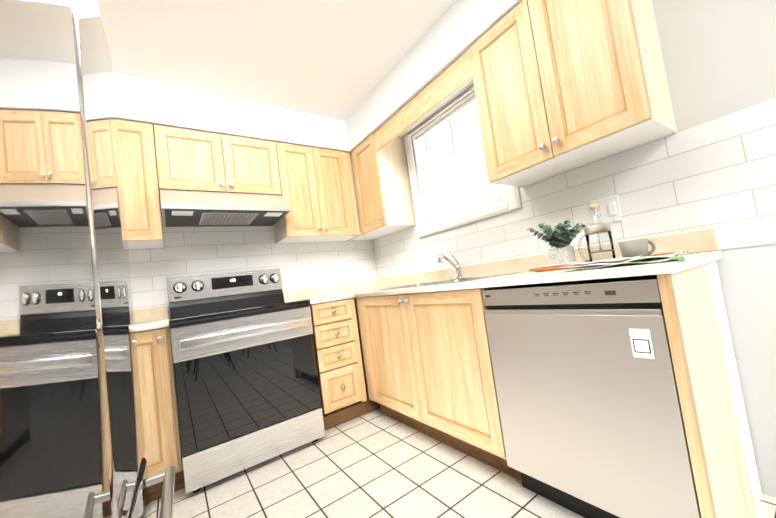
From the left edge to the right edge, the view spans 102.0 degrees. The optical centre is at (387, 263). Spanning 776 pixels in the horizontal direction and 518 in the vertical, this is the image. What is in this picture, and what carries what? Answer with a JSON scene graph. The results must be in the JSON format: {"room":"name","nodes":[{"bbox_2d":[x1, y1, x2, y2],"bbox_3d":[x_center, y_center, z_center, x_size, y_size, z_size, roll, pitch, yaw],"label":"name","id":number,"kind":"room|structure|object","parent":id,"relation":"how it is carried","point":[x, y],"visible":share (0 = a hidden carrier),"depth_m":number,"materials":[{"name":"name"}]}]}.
{"room":"kitchen","nodes":[
{"label":"kitchen","id":0,"kind":"room"},
{"bbox_2d":[137,150,369,448],"bbox_3d":[-1.197,0.045,2.543,3.210,2.440,0.150,-5,-4,-35],"label":"wall","id":1,"kind":"structure","parent":0,"point":[164,248],"depth_m":2.23,"materials":[{"name":"white paint"}]},
{"bbox_2d":[117,119,163,249],"bbox_3d":[-1.652,-0.490,2.004,0.310,0.749,0.349,-5,-4,-35],"label":"upper cabinet","id":2,"kind":"object","parent":1,"relation":"attached to","point":[144,228],"visible":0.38,"depth_m":1.93,"materials":[{"name":"brown wood"}]},
{"bbox_2d":[153,124,280,202],"bbox_3d":[-1.233,-0.693,2.320,0.763,0.422,0.344,-5,-4,-35],"label":"upper cabinet","id":3,"kind":"object","parent":1,"relation":"attached to","point":[190,160],"visible":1,"depth_m":2.17,"materials":[{"name":"brown wood"}]},
{"bbox_2d":[160,189,291,226],"bbox_3d":[-1.150,-0.401,2.241,0.760,0.184,0.494,-5,-4,-35],"label":"range hood","id":4,"kind":"object","parent":3,"relation":"attached to","point":[182,208],"visible":1,"depth_m":2.12,"materials":[{"name":"silver metal"}]},
{"bbox_2d":[128,210,377,317],"bbox_3d":[-1.228,-0.058,2.442,2.660,0.816,0.004,-5,-4,-35],"label":"wall tile","id":5,"kind":"structure","parent":1,"relation":"attached to","point":[188,251],"depth_m":2.49,"materials":[{"name":"white tile"}]},
{"bbox_2d":[274,142,359,243],"bbox_3d":[-0.635,-0.585,2.720,0.652,0.749,0.349,-5,-4,-35],"label":"upper cabinet","id":6,"kind":"object","parent":1,"relation":"attached to","point":[317,190],"visible":1,"depth_m":2.58,"materials":[{"name":"brown wood"}]},
{"bbox_2d":[96,0,454,119],"bbox_3d":[0.538,-1.604,-0.142,3.210,0.050,7.000,-5,-4,-35],"label":"ceiling","id":7,"kind":"structure","parent":0,"point":[339,59],"depth_m":1.85,"materials":[{"name":"white paint"}]},
{"bbox_2d":[113,0,521,153],"bbox_3d":[-0.685,-1.173,1.522,2.659,0.282,2.394,-5,-4,-35],"label":"soffit","id":8,"kind":"structure","parent":0,"point":[454,32],"depth_m":2.12,"materials":[{"name":"white paint"}]},
{"bbox_2d":[150,408,775,517],"bbox_3d":[0.870,0.860,-0.286,3.210,0.050,7.000,-5,-4,-35],"label":"floor","id":9,"kind":"structure","parent":0,"point":[377,463],"depth_m":1.54,"materials":[{"name":"tile"}]},
{"bbox_2d":[0,0,174,517],"bbox_3d":[-0.800,0.195,0.355,0.856,1.785,0.915,-5,-4,-34],"label":"fridge","id":10,"kind":"object","parent":9,"relation":"on","point":[72,441],"visible":1,"depth_m":0.41,"materials":[{"name":"grey metal"}]},
{"bbox_2d":[135,327,183,501],"bbox_3d":[-1.393,0.817,1.801,0.301,0.878,0.639,-5,-4,-35],"label":"base cabinet","id":11,"kind":"object","parent":9,"relation":"on","point":[163,451],"visible":0.52,"depth_m":1.62,"materials":[{"name":"brown wood"}]},
{"bbox_2d":[134,306,169,331],"bbox_3d":[-1.712,0.345,1.661,0.910,0.120,0.635,-5,-4,-35],"label":"countertop","id":12,"kind":"structure","parent":11,"relation":"on","point":[158,316],"depth_m":2.08,"materials":[{"name":"laminate"}]},
{"bbox_2d":[166,268,324,493],"bbox_3d":[-0.952,0.617,2.079,0.762,1.190,0.700,-5,-4,-35],"label":"stove","id":13,"kind":"object","parent":9,"relation":"on","point":[246,373],"visible":1,"depth_m":1.83,"materials":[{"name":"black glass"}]},
{"bbox_2d":[310,297,379,429],"bbox_3d":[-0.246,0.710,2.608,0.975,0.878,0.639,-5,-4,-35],"label":"drawers","id":14,"kind":"object","parent":9,"relation":"on","point":[343,385],"visible":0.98,"depth_m":2.21,"materials":[{"name":"brown wood"}]},
{"bbox_2d":[283,283,349,303],"bbox_3d":[-0.579,0.239,2.458,0.334,0.120,0.635,-5,-4,-35],"label":"countertop","id":15,"kind":"structure","parent":14,"relation":"on","point":[322,294],"depth_m":2.72,"materials":[{"name":"laminate"}]},
{"bbox_2d":[356,285,521,480],"bbox_3d":[0.373,0.592,2.004,0.639,0.878,1.169,-5,-4,-35],"label":"base cabinet","id":16,"kind":"object","parent":9,"relation":"on","point":[428,364],"visible":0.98,"depth_m":1.67,"materials":[{"name":"brown wood"}]},
{"bbox_2d":[350,228,721,297],"bbox_3d":[0.324,0.093,2.009,0.647,0.121,2.423,-5,-4,-35],"label":"countertop","id":17,"kind":"structure","parent":16,"relation":"on","point":[704,241],"depth_m":1.35,"materials":[{"name":"laminate"}]},
{"bbox_2d":[373,272,518,290],"bbox_3d":[0.338,0.211,2.004,0.494,0.191,0.824,-5,-4,-35],"label":"sink","id":18,"kind":"object","parent":17,"relation":"in","point":[447,281],"visible":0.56,"depth_m":1.93,"materials":[{"name":"silver metal"}]},
{"bbox_2d":[437,252,471,279],"bbox_3d":[0.412,0.013,2.090,0.203,0.189,0.170,-5,-4,-35],"label":"faucet","id":19,"kind":"object","parent":17,"relation":"on","point":[457,267],"visible":1,"depth_m":2.10,"materials":[{"name":"silver metal"}]},
{"bbox_2d":[528,252,675,271],"bbox_3d":[0.891,0.000,1.382,0.170,0.017,0.574,-5,-4,-35],"label":"tray","id":20,"kind":"object","parent":17,"relation":"on","point":[547,269],"visible":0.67,"depth_m":1.42,"materials":[{"name":"brown wood"}]},
{"bbox_2d":[538,260,588,267],"bbox_3d":[0.819,0.001,1.467,0.148,0.010,0.200,-5,-4,-35],"label":"dish","id":21,"kind":"object","parent":20,"relation":"on","point":[554,265],"visible":0.65,"depth_m":1.42,"materials":[{"name":"white ceramic"}]},
{"bbox_2d":[527,218,585,264],"bbox_3d":[0.800,-0.101,1.461,0.222,0.209,0.197,-5,-4,-35],"label":"plant","id":22,"kind":"object","parent":21,"relation":"on","point":[562,237],"visible":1,"depth_m":1.44,"materials":[{"name":"green plant"}]},
{"bbox_2d":[578,204,615,261],"bbox_3d":[0.895,-0.131,1.351,0.143,0.253,0.103,-5,-4,-35],"label":"press","id":23,"kind":"object","parent":20,"relation":"on","point":[596,228],"visible":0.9,"depth_m":1.35,"materials":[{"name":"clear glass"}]},
{"bbox_2d":[618,238,655,257],"bbox_3d":[0.992,-0.059,1.257,0.095,0.074,0.108,-5,-4,-35],"label":"mug","id":24,"kind":"object","parent":20,"relation":"on","point":[634,248],"visible":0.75,"depth_m":1.23,"materials":[{"name":"grey ceramic"}]},
{"bbox_2d":[554,251,704,271],"bbox_3d":[0.809,-0.007,1.074,0.293,0.032,0.344,-5,-4,-35],"label":"towel","id":25,"kind":"object","parent":17,"relation":"on","point":[627,260],"visible":1,"depth_m":1.01,"materials":[{"name":"white fabric"}]},
{"bbox_2d":[482,274,700,517],"bbox_3d":[0.876,0.487,1.274,0.592,0.866,0.609,-5,-4,-35],"label":"dishwasher","id":26,"kind":"object","parent":9,"relation":"on","point":[591,417],"visible":0.9,"depth_m":1.04,"materials":[{"name":"silver metal"}]},
{"bbox_2d":[657,260,761,517],"bbox_3d":[1.068,0.441,1.021,0.611,0.878,0.024,-5,-4,-35],"label":"cabinet end panel","id":27,"kind":"object","parent":9,"relation":"on","point":[723,460],"visible":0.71,"depth_m":0.96,"materials":[{"name":"brown wood"}]},
{"bbox_2d":[383,0,775,496],"bbox_3d":[1.793,-0.474,0.552,0.160,2.440,6.600,-5,-4,-35],"label":"wall","id":28,"kind":"structure","parent":0,"point":[719,58],"depth_m":1.16,"materials":[{"name":"white paint"}]},
{"bbox_2d":[347,133,415,240],"bbox_3d":[-0.150,-0.643,2.846,0.349,0.749,0.700,-5,-4,-35],"label":"upper cabinet","id":29,"kind":"object","parent":28,"relation":"attached to","point":[383,193],"visible":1,"depth_m":2.60,"materials":[{"name":"brown wood"}]},
{"bbox_2d":[374,50,472,150],"bbox_3d":[0.179,-1.031,2.106,0.020,0.153,0.978,-5,-4,-35],"label":"valance","id":30,"kind":"object","parent":29,"relation":"attached to","point":[452,78],"visible":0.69,"depth_m":1.99,"materials":[{"name":"brown wood"}]},
{"bbox_2d":[404,85,521,237],"bbox_3d":[0.517,-0.707,2.290,0.170,0.866,0.934,-5,-4,-35],"label":"window","id":31,"kind":"structure","parent":28,"relation":"in","point":[512,202],"depth_m":2.39,"materials":[{"name":"white"}]},
{"bbox_2d":[416,96,506,220],"bbox_3d":[0.506,-0.730,2.286,0.030,0.739,0.758,-5,-4,-35],"label":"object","id":32,"kind":"structure","parent":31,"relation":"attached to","point":[451,148],"depth_m":2.29,"materials":[{"name":"white"}]},
{"bbox_2d":[468,0,676,186],"bbox_3d":[0.792,-0.849,1.479,0.349,0.749,0.688,-5,-4,-35],"label":"upper cabinet","id":33,"kind":"object","parent":28,"relation":"attached to","point":[561,86],"visible":1,"depth_m":1.33,"materials":[{"name":"brown wood"}]},
{"bbox_2d":[373,98,775,278],"bbox_3d":[0.890,-0.220,1.724,0.004,0.490,3.594,-5,-4,-35],"label":"wall tiles","id":34,"kind":"structure","parent":28,"relation":"attached to","point":[719,175],"depth_m":1.36,"materials":[{"name":"white tile"}]},
{"bbox_2d":[590,195,621,222],"bbox_3d":[1.036,-0.254,1.499,0.010,0.120,0.116,-5,-4,-35],"label":"outlet","id":35,"kind":"object","parent":34,"relation":"attached to","point":[607,210],"visible":0.92,"depth_m":1.49,"materials":[{"name":"white plastic"}]},
{"label":"outside","id":36,"kind":"structure","parent":0,"visible":0},
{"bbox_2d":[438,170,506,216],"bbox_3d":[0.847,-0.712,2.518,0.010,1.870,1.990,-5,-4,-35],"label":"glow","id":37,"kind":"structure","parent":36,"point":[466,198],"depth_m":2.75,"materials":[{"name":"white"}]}
]}

